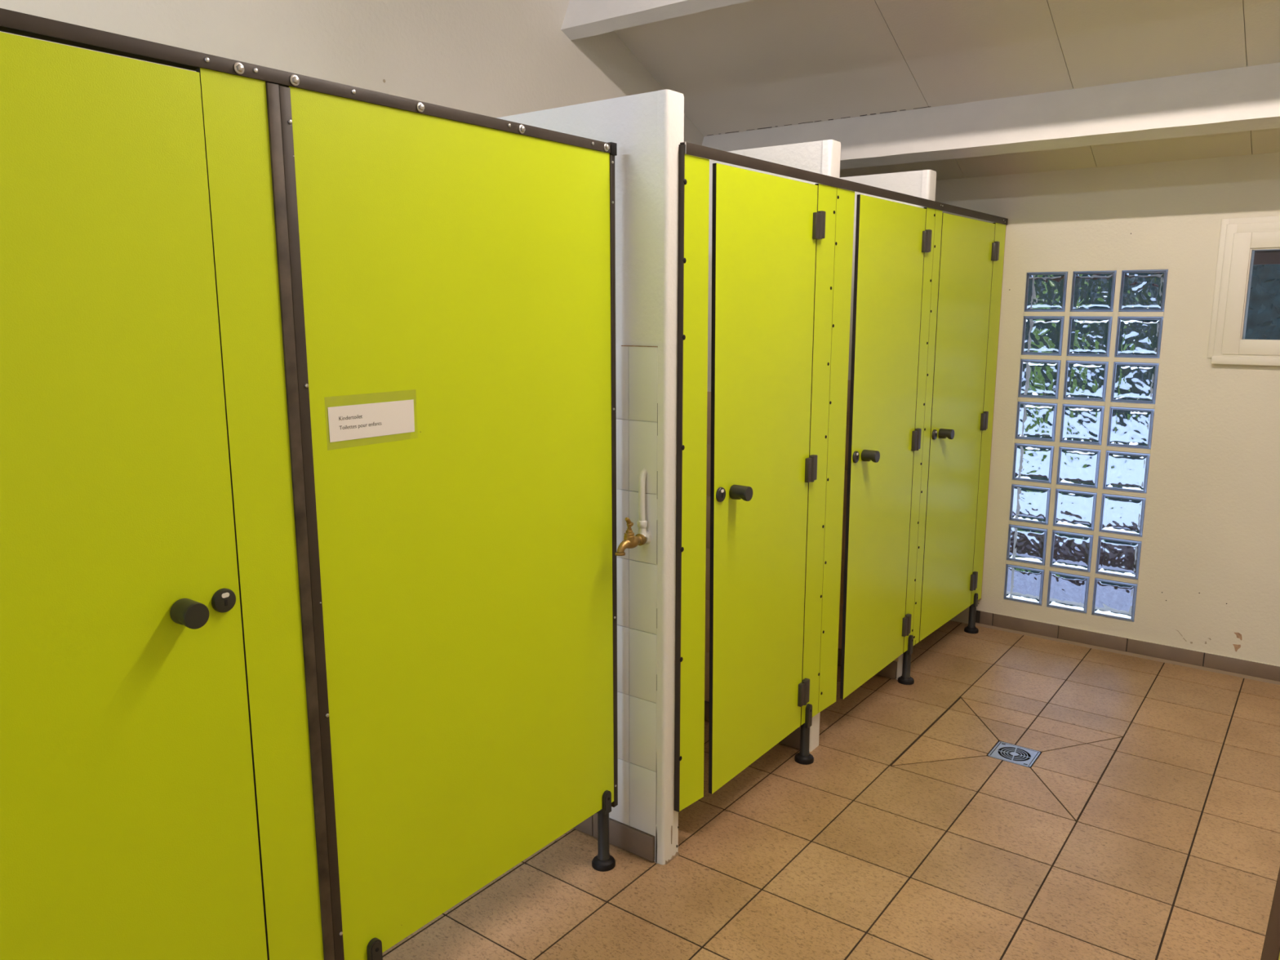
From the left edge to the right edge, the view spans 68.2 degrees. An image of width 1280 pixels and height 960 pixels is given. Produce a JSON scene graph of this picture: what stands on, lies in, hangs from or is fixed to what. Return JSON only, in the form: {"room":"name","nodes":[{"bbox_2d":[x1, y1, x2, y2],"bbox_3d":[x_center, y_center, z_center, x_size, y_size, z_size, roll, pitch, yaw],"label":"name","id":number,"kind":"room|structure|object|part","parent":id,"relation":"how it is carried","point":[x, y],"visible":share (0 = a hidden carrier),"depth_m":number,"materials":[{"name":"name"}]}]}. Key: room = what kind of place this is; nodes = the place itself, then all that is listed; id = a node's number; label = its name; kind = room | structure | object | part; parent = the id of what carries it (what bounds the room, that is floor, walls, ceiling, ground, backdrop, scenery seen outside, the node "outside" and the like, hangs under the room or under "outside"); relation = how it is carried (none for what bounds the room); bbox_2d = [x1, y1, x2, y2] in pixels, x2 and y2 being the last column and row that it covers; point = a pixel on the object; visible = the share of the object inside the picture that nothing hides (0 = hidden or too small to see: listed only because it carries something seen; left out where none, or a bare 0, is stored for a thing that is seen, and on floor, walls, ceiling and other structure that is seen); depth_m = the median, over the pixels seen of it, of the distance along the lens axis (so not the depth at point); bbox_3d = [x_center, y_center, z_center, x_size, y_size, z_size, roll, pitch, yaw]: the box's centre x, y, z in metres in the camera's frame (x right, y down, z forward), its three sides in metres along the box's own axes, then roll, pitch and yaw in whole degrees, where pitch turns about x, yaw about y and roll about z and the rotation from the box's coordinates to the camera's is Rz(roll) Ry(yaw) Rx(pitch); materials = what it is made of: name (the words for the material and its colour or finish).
{"room":"public restroom","nodes":[
{"label":"public restroom","id":0,"kind":"room"},
{"bbox_2d":[0,0,704,154],"bbox_3d":[-1.519,-1.620,2.638,0.202,5.660,6.996,8,13,36],"label":"wall","id":1,"kind":"structure","parent":0,"point":[490,58],"depth_m":3.41,"materials":[{"name":"grey paint"}]},
{"bbox_2d":[560,0,751,39],"bbox_3d":[1.470,-1.781,2.770,4.396,0.241,0.161,8,13,36],"label":"ceiling beam","id":2,"kind":"structure","parent":1,"relation":"attached to","point":[583,18],"depth_m":3.86,"materials":[{"name":"white paint"}]},
{"bbox_2d":[702,62,1279,168],"bbox_3d":[2.088,-1.455,3.667,4.396,0.248,0.166,8,13,36],"label":"ceiling beam","id":3,"kind":"structure","parent":1,"relation":"attached to","point":[1247,98],"depth_m":3.91,"materials":[{"name":"white paint"}]},
{"bbox_2d":[692,139,840,751],"bbox_3d":[0.120,-0.127,3.804,1.368,2.227,0.101,8,13,36],"label":"wall","id":4,"kind":"structure","parent":0,"point":[820,157],"depth_m":3.48,"materials":[{"name":"white paint"}]},
{"bbox_3d":[0.107,0.905,4.000,1.331,0.079,0.101,8,13,36],"label":"skirting","id":5,"kind":"part","parent":4,"relation":"part of","materials":[{"name":"tile"}]},
{"bbox_3d":[0.654,-0.056,3.410,0.034,2.227,0.083,8,13,36],"label":"post","id":6,"kind":"part","parent":4,"relation":"part of","materials":[{"name":"white paint"}]},
{"bbox_2d":[382,620,1279,959],"bbox_3d":[0.380,1.395,1.864,4.796,0.120,7.196,8,13,36],"label":"floor","id":7,"kind":"structure","parent":0,"point":[1144,824],"depth_m":2.97,"materials":[{"name":"tile"}]},
{"bbox_2d":[286,86,617,959],"bbox_3d":[-0.365,0.195,2.323,0.071,2.080,0.976,8,13,36],"label":"panel","id":8,"kind":"object","parent":7,"relation":"on","point":[462,271],"visible":0.98,"depth_m":2.21,"materials":[{"name":"laminate"}]},
{"bbox_2d":[265,82,344,959],"bbox_3d":[-0.672,0.203,1.908,0.027,1.890,0.048,8,13,36],"label":"partition post","id":9,"kind":"object","parent":8,"relation":"attached to","point":[278,97],"visible":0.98,"depth_m":1.87,"materials":[{"name":"black metal"}]},
{"bbox_2d":[195,67,324,959],"bbox_3d":[-0.723,0.199,1.837,0.013,1.860,0.123,8,13,36],"label":"panel","id":10,"kind":"object","parent":9,"relation":"attached to","point":[235,112],"visible":1,"depth_m":1.80,"materials":[{"name":"laminate"}]},
{"bbox_2d":[0,31,267,959],"bbox_3d":[-0.951,0.264,1.496,0.066,1.852,0.704,8,13,36],"label":"door","id":11,"kind":"structure","parent":10,"relation":"attached to","point":[129,831],"depth_m":1.58,"materials":[{"name":"laminate"}]},
{"bbox_3d":[-0.802,0.238,1.681,0.052,0.047,0.047,8,13,36],"label":"knob","id":12,"kind":"part","parent":11,"relation":"part of","materials":[{"name":"black plastic"}]},
{"bbox_2d":[0,8,610,152],"bbox_3d":[-0.822,-0.706,1.544,0.042,0.024,2.448,8,13,36],"label":"rail","id":13,"kind":"object","parent":8,"relation":"on","point":[13,22],"visible":0.99,"depth_m":1.66,"materials":[{"name":"black metal"}]},
{"bbox_2d":[327,399,414,442],"bbox_3d":[-0.560,-0.129,1.987,0.001,0.107,0.232,8,13,36],"label":"paper sign","id":14,"kind":"object","parent":8,"relation":"attached to","point":[350,422],"visible":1,"depth_m":1.98,"materials":[{"name":"white paper"}]},
{"bbox_3d":[-0.611,1.152,2.162,0.038,0.234,0.037,8,13,36],"label":"leg","id":15,"kind":"part","parent":8,"relation":"part of","materials":[{"name":"black plastic"}]},
{"bbox_3d":[-0.109,1.033,2.820,0.038,0.234,0.037,8,13,36],"label":"leg","id":16,"kind":"part","parent":8,"relation":"part of","materials":[{"name":"black plastic"}]},
{"bbox_2d":[496,88,684,864],"bbox_3d":[-0.443,0.005,3.075,1.354,2.227,0.103,8,13,36],"label":"wall pier","id":17,"kind":"object","parent":7,"relation":"on","point":[647,129],"visible":0.3,"depth_m":2.66,"materials":[{"name":"white paint"}]},
{"bbox_3d":[-0.457,1.036,3.271,1.316,0.079,0.103,8,13,36],"label":"skirting","id":18,"kind":"part","parent":17,"relation":"part of","materials":[{"name":"grey tile"}]},
{"bbox_2d":[636,468,651,544],"bbox_3d":[0.007,0.076,2.675,0.041,0.220,0.041,-7,12,-33],"label":"pipe","id":19,"kind":"object","parent":17,"relation":"attached to","point":[642,523],"visible":0.91,"depth_m":2.67,"materials":[{"name":"white plastic"}]},
{"bbox_2d":[615,517,646,555],"bbox_3d":[-0.029,0.151,2.635,0.035,0.102,0.113,8,13,36],"label":"tap","id":20,"kind":"object","parent":19,"relation":"attached to","point":[630,540],"visible":1,"depth_m":2.62,"materials":[{"name":"gold metal"}]},
{"bbox_3d":[-0.030,0.119,2.628,0.016,0.036,0.030,8,13,36],"label":"handle","id":21,"kind":"part","parent":20,"relation":"part of","materials":[{"name":"gold metal"}]},
{"bbox_3d":[0.084,0.075,2.686,0.033,2.227,0.085,8,13,36],"label":"post","id":22,"kind":"part","parent":17,"relation":"part of","materials":[{"name":"white paint"}]},
{"bbox_2d":[674,144,709,812],"bbox_3d":[0.150,0.044,2.736,0.042,1.920,0.144,8,13,37],"label":"panel","id":23,"kind":"object","parent":17,"relation":"attached to","point":[694,171],"visible":1,"depth_m":2.70,"materials":[{"name":"laminate"}]},
{"bbox_2d":[794,183,836,764],"bbox_3d":[0.621,0.026,3.336,0.071,2.052,0.132,8,13,37],"label":"panel","id":24,"kind":"object","parent":7,"relation":"on","point":[826,194],"visible":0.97,"depth_m":3.32,"materials":[{"name":"laminate"}]},
{"bbox_2d":[708,163,826,794],"bbox_3d":[0.427,0.007,3.022,0.082,1.889,0.636,8,13,37],"label":"door","id":25,"kind":"structure","parent":24,"relation":"attached to","point":[766,228],"depth_m":2.98,"materials":[{"name":"laminate"}]},
{"bbox_3d":[0.305,0.039,2.850,0.058,0.045,0.045,8,13,37],"label":"knob","id":26,"kind":"part","parent":25,"relation":"part of","materials":[{"name":"black plastic"}]},
{"bbox_3d":[0.609,0.924,3.481,0.038,0.214,0.037,8,13,37],"label":"leg","id":27,"kind":"part","parent":24,"relation":"part of","materials":[{"name":"black plastic"}]},
{"bbox_2d":[817,187,854,713],"bbox_3d":[0.705,-0.072,3.442,0.038,1.896,0.160,8,13,37],"label":"panel","id":28,"kind":"object","parent":24,"relation":"attached to","point":[845,202],"visible":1,"depth_m":3.41,"materials":[{"name":"laminate"}]},
{"bbox_2d":[897,207,935,684],"bbox_3d":[1.185,-0.102,4.048,0.071,2.052,0.096,8,13,37],"label":"panel","id":29,"kind":"object","parent":7,"relation":"on","point":[905,679],"visible":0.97,"depth_m":4.04,"materials":[{"name":"laminate"}]},
{"bbox_2d":[840,194,932,699],"bbox_3d":[0.997,-0.123,3.743,0.080,1.889,0.651,8,13,37],"label":"door","id":30,"kind":"structure","parent":29,"relation":"attached to","point":[892,240],"depth_m":3.71,"materials":[{"name":"laminate"}]},
{"bbox_3d":[0.870,-0.090,3.565,0.058,0.045,0.045,8,13,37],"label":"knob","id":31,"kind":"part","parent":30,"relation":"part of","materials":[{"name":"black plastic"}]},
{"bbox_3d":[1.193,0.792,4.219,0.038,0.212,0.037,8,13,37],"label":"leg","id":32,"kind":"part","parent":29,"relation":"part of","materials":[{"name":"black plastic"}]},
{"bbox_2d":[912,208,942,646],"bbox_3d":[1.241,-0.191,4.101,0.016,1.896,0.078,8,13,37],"label":"panel","id":33,"kind":"object","parent":29,"relation":"attached to","point":[938,218],"visible":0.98,"depth_m":4.08,"materials":[{"name":"laminate"}]},
{"bbox_2d":[964,222,1005,633],"bbox_3d":[1.735,-0.227,4.740,0.071,2.052,0.155,8,13,37],"label":"panel","id":34,"kind":"object","parent":7,"relation":"on","point":[1000,228],"visible":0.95,"depth_m":4.73,"materials":[{"name":"laminate"}]},
{"bbox_2d":[919,213,999,641],"bbox_3d":[1.508,-0.240,4.394,0.072,1.889,0.704,8,13,37],"label":"door","id":35,"kind":"structure","parent":34,"relation":"attached to","point":[969,249],"depth_m":4.37,"materials":[{"name":"laminate"}]},
{"bbox_3d":[1.361,-0.204,4.198,0.058,0.045,0.045,8,13,37],"label":"knob","id":36,"kind":"part","parent":35,"relation":"part of","materials":[{"name":"black plastic"}]},
{"bbox_3d":[1.720,0.679,4.884,0.038,0.198,0.037,8,13,37],"label":"leg","id":37,"kind":"part","parent":34,"relation":"part of","materials":[{"name":"black plastic"}]},
{"bbox_2d":[987,741,1040,768],"bbox_3d":[1.408,1.054,3.558,0.153,0.050,0.153,8,13,36],"label":"floor drain","id":38,"kind":"object","parent":7,"relation":"on","point":[1013,753],"visible":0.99,"depth_m":3.55,"materials":[{"name":"silver metal"}]},
{"bbox_2d":[1260,866,1279,959],"bbox_3d":[0.631,1.043,1.059,0.070,0.860,1.430,8,13,37],"label":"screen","id":39,"kind":"object","parent":7,"relation":"on","point":[1271,948],"visible":1,"depth_m":1.21,"materials":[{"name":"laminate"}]},
{"bbox_2d":[837,169,936,679],"bbox_3d":[0.655,-0.251,4.493,1.384,2.227,0.103,8,13,36],"label":"wall","id":40,"kind":"structure","parent":0,"point":[919,184],"depth_m":4.07,"materials":[{"name":"white paint"}]},
{"bbox_2d":[680,142,1008,225],"bbox_3d":[0.947,-1.073,3.570,0.038,0.030,2.724,8,13,37],"label":"rail","id":41,"kind":"object","parent":40,"relation":"attached to","point":[691,148],"visible":1,"depth_m":3.10,"materials":[{"name":"black metal"}]},
{"bbox_3d":[0.642,0.780,4.689,1.348,0.079,0.103,8,13,36],"label":"skirting","id":42,"kind":"part","parent":40,"relation":"part of","materials":[{"name":"tile"}]},
{"bbox_3d":[1.196,-0.179,4.094,0.033,2.227,0.085,8,13,36],"label":"post","id":43,"kind":"part","parent":40,"relation":"part of","materials":[{"name":"white paint"}]},
{"bbox_2d":[613,0,1279,180],"bbox_3d":[0.380,-2.542,1.153,4.796,3.488,7.196,8,13,36],"label":"ceiling","id":44,"kind":"structure","parent":0,"point":[755,64],"depth_m":3.95,"materials":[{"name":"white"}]},
{"bbox_2d":[934,152,1279,665],"bbox_3d":[2.477,-0.268,4.409,4.796,2.370,0.201,8,13,36],"label":"wall","id":45,"kind":"structure","parent":0,"point":[1210,576],"depth_m":4.29,"materials":[{"name":"beige paint"}]},
{"bbox_2d":[980,224,1006,599],"bbox_3d":[1.786,-0.312,4.792,0.012,1.904,0.013,8,13,36],"label":"trim","id":46,"kind":"structure","parent":45,"relation":"attached to","point":[1006,224],"depth_m":4.78,"materials":[{"name":"beige"}]},
{"bbox_2d":[1002,267,1169,623],"bbox_3d":[2.149,-0.170,4.596,0.623,1.668,0.084,8,13,36],"label":"window","id":47,"kind":"structure","parent":45,"relation":"in","point":[1091,348],"depth_m":4.55,"materials":[{"name":"clear glass"}]},
{"bbox_3d":[1.981,0.529,4.851,0.160,0.160,0.080,8,13,36],"label":"wavy pane","id":48,"kind":"part","parent":47,"relation":"part of","materials":[{"name":"clear glass"}]},
{"bbox_3d":[1.981,0.323,4.814,0.160,0.160,0.080,8,13,36],"label":"wavy pane","id":49,"kind":"part","parent":47,"relation":"part of","materials":[{"name":"clear glass"}]},
{"bbox_3d":[1.981,0.117,4.777,0.160,0.160,0.080,8,13,36],"label":"wavy pane","id":50,"kind":"part","parent":47,"relation":"part of","materials":[{"name":"clear glass"}]},
{"bbox_3d":[1.981,-0.089,4.740,0.160,0.160,0.080,8,13,36],"label":"wavy pane","id":51,"kind":"part","parent":47,"relation":"part of","materials":[{"name":"clear glass"}]},
{"bbox_3d":[1.981,-0.295,4.702,0.160,0.160,0.080,8,13,36],"label":"wavy pane","id":52,"kind":"part","parent":47,"relation":"part of","materials":[{"name":"clear glass"}]},
{"bbox_3d":[1.981,-0.501,4.665,0.160,0.160,0.080,8,13,36],"label":"wavy pane","id":53,"kind":"part","parent":47,"relation":"part of","materials":[{"name":"clear glass"}]},
{"bbox_3d":[1.981,-0.708,4.628,0.160,0.160,0.080,8,13,36],"label":"wavy pane","id":54,"kind":"part","parent":47,"relation":"part of","materials":[{"name":"clear glass"}]},
{"bbox_3d":[1.981,-0.914,4.591,0.160,0.160,0.080,8,13,36],"label":"wavy pane","id":55,"kind":"part","parent":47,"relation":"part of","materials":[{"name":"clear glass"}]},
{"bbox_3d":[2.150,0.551,4.727,0.160,0.160,0.080,8,13,36],"label":"wavy pane","id":56,"kind":"part","parent":47,"relation":"part of","materials":[{"name":"clear glass"}]},
{"bbox_3d":[2.150,0.345,4.690,0.160,0.160,0.080,8,13,36],"label":"wavy pane","id":57,"kind":"part","parent":47,"relation":"part of","materials":[{"name":"clear glass"}]},
{"bbox_3d":[2.150,0.139,4.653,0.160,0.160,0.080,8,13,36],"label":"wavy pane","id":58,"kind":"part","parent":47,"relation":"part of","materials":[{"name":"clear glass"}]},
{"bbox_3d":[2.150,-0.067,4.615,0.160,0.160,0.080,8,13,36],"label":"wavy pane","id":59,"kind":"part","parent":47,"relation":"part of","materials":[{"name":"clear glass"}]},
{"bbox_3d":[2.150,-0.273,4.578,0.160,0.160,0.080,8,13,36],"label":"wavy pane","id":60,"kind":"part","parent":47,"relation":"part of","materials":[{"name":"clear glass"}]},
{"bbox_3d":[2.150,-0.479,4.541,0.160,0.160,0.080,8,13,36],"label":"wavy pane","id":61,"kind":"part","parent":47,"relation":"part of","materials":[{"name":"clear glass"}]},
{"bbox_3d":[2.150,-0.685,4.504,0.160,0.160,0.080,8,13,36],"label":"wavy pane","id":62,"kind":"part","parent":47,"relation":"part of","materials":[{"name":"clear glass"}]},
{"bbox_3d":[2.150,-0.891,4.467,0.160,0.160,0.080,8,13,36],"label":"wavy pane","id":63,"kind":"part","parent":47,"relation":"part of","materials":[{"name":"clear glass"}]},
{"bbox_3d":[2.318,0.574,4.603,0.160,0.160,0.080,8,13,36],"label":"wavy pane","id":64,"kind":"part","parent":47,"relation":"part of","materials":[{"name":"clear glass"}]},
{"bbox_3d":[2.318,0.368,4.566,0.160,0.160,0.080,8,13,36],"label":"wavy pane","id":65,"kind":"part","parent":47,"relation":"part of","materials":[{"name":"clear glass"}]},
{"bbox_3d":[2.318,0.162,4.529,0.160,0.160,0.080,8,13,36],"label":"wavy pane","id":66,"kind":"part","parent":47,"relation":"part of","materials":[{"name":"clear glass"}]},
{"bbox_3d":[2.318,-0.044,4.491,0.160,0.160,0.080,8,13,36],"label":"wavy pane","id":67,"kind":"part","parent":47,"relation":"part of","materials":[{"name":"clear glass"}]},
{"bbox_3d":[2.318,-0.251,4.454,0.160,0.160,0.080,8,13,36],"label":"wavy pane","id":68,"kind":"part","parent":47,"relation":"part of","materials":[{"name":"clear glass"}]},
{"bbox_3d":[2.318,-0.457,4.417,0.160,0.160,0.080,8,13,36],"label":"wavy pane","id":69,"kind":"part","parent":47,"relation":"part of","materials":[{"name":"clear glass"}]},
{"bbox_3d":[2.318,-0.663,4.380,0.160,0.160,0.080,8,13,36],"label":"wavy pane","id":70,"kind":"part","parent":47,"relation":"part of","materials":[{"name":"clear glass"}]},
{"bbox_3d":[2.318,-0.869,4.343,0.160,0.160,0.080,8,13,36],"label":"wavy pane","id":71,"kind":"part","parent":47,"relation":"part of","materials":[{"name":"clear glass"}]},
{"bbox_2d":[975,609,1279,684],"bbox_3d":[2.969,0.886,4.110,3.010,0.088,0.009,8,13,36],"label":"baseboard","id":72,"kind":"structure","parent":45,"relation":"attached to","point":[1207,661],"depth_m":4.54,"materials":[{"name":"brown tile"}]},
{"bbox_2d":[1207,216,1279,365],"bbox_3d":[2.864,-0.779,3.895,0.856,0.622,0.060,8,13,36],"label":"window","id":73,"kind":"structure","parent":45,"relation":"in","point":[1239,237],"depth_m":4.08,"materials":[{"name":"beige paint"}]},
{"bbox_3d":[2.855,-0.487,3.936,0.816,0.034,0.032,8,13,36],"label":"sill","id":74,"kind":"part","parent":73,"relation":"part of","materials":[{"name":"beige paint"}]},
{"bbox_3d":[2.866,-0.771,3.900,0.751,0.516,0.051,8,13,36],"label":"sash","id":75,"kind":"part","parent":73,"relation":"part of","materials":[{"name":"beige paint"}]},
{"bbox_2d":[1253,249,1279,264],"bbox_3d":[2.893,-1.220,4.466,7.500,0.371,0.660,8,13,36],"label":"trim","id":76,"kind":"structure","parent":45,"relation":"attached to","point":[1272,256],"depth_m":4.70,"materials":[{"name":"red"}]},
{"label":"outside","id":77,"kind":"structure","parent":0,"visible":0},
{"bbox_3d":[3.054,0.262,8.765,47.000,0.260,72.396,8,13,36],"label":"ground","id":78,"kind":"structure","parent":77,"visible":0},
{"bbox_2d":[1244,264,1279,339],"bbox_3d":[10.498,-3.875,17.228,42.155,4.996,3.963,8,13,36],"label":"hedge","id":79,"kind":"object","parent":78,"relation":"on","point":[1263,322],"visible":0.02,"depth_m":18.12,"materials":[{"name":"green plant"}]}
]}

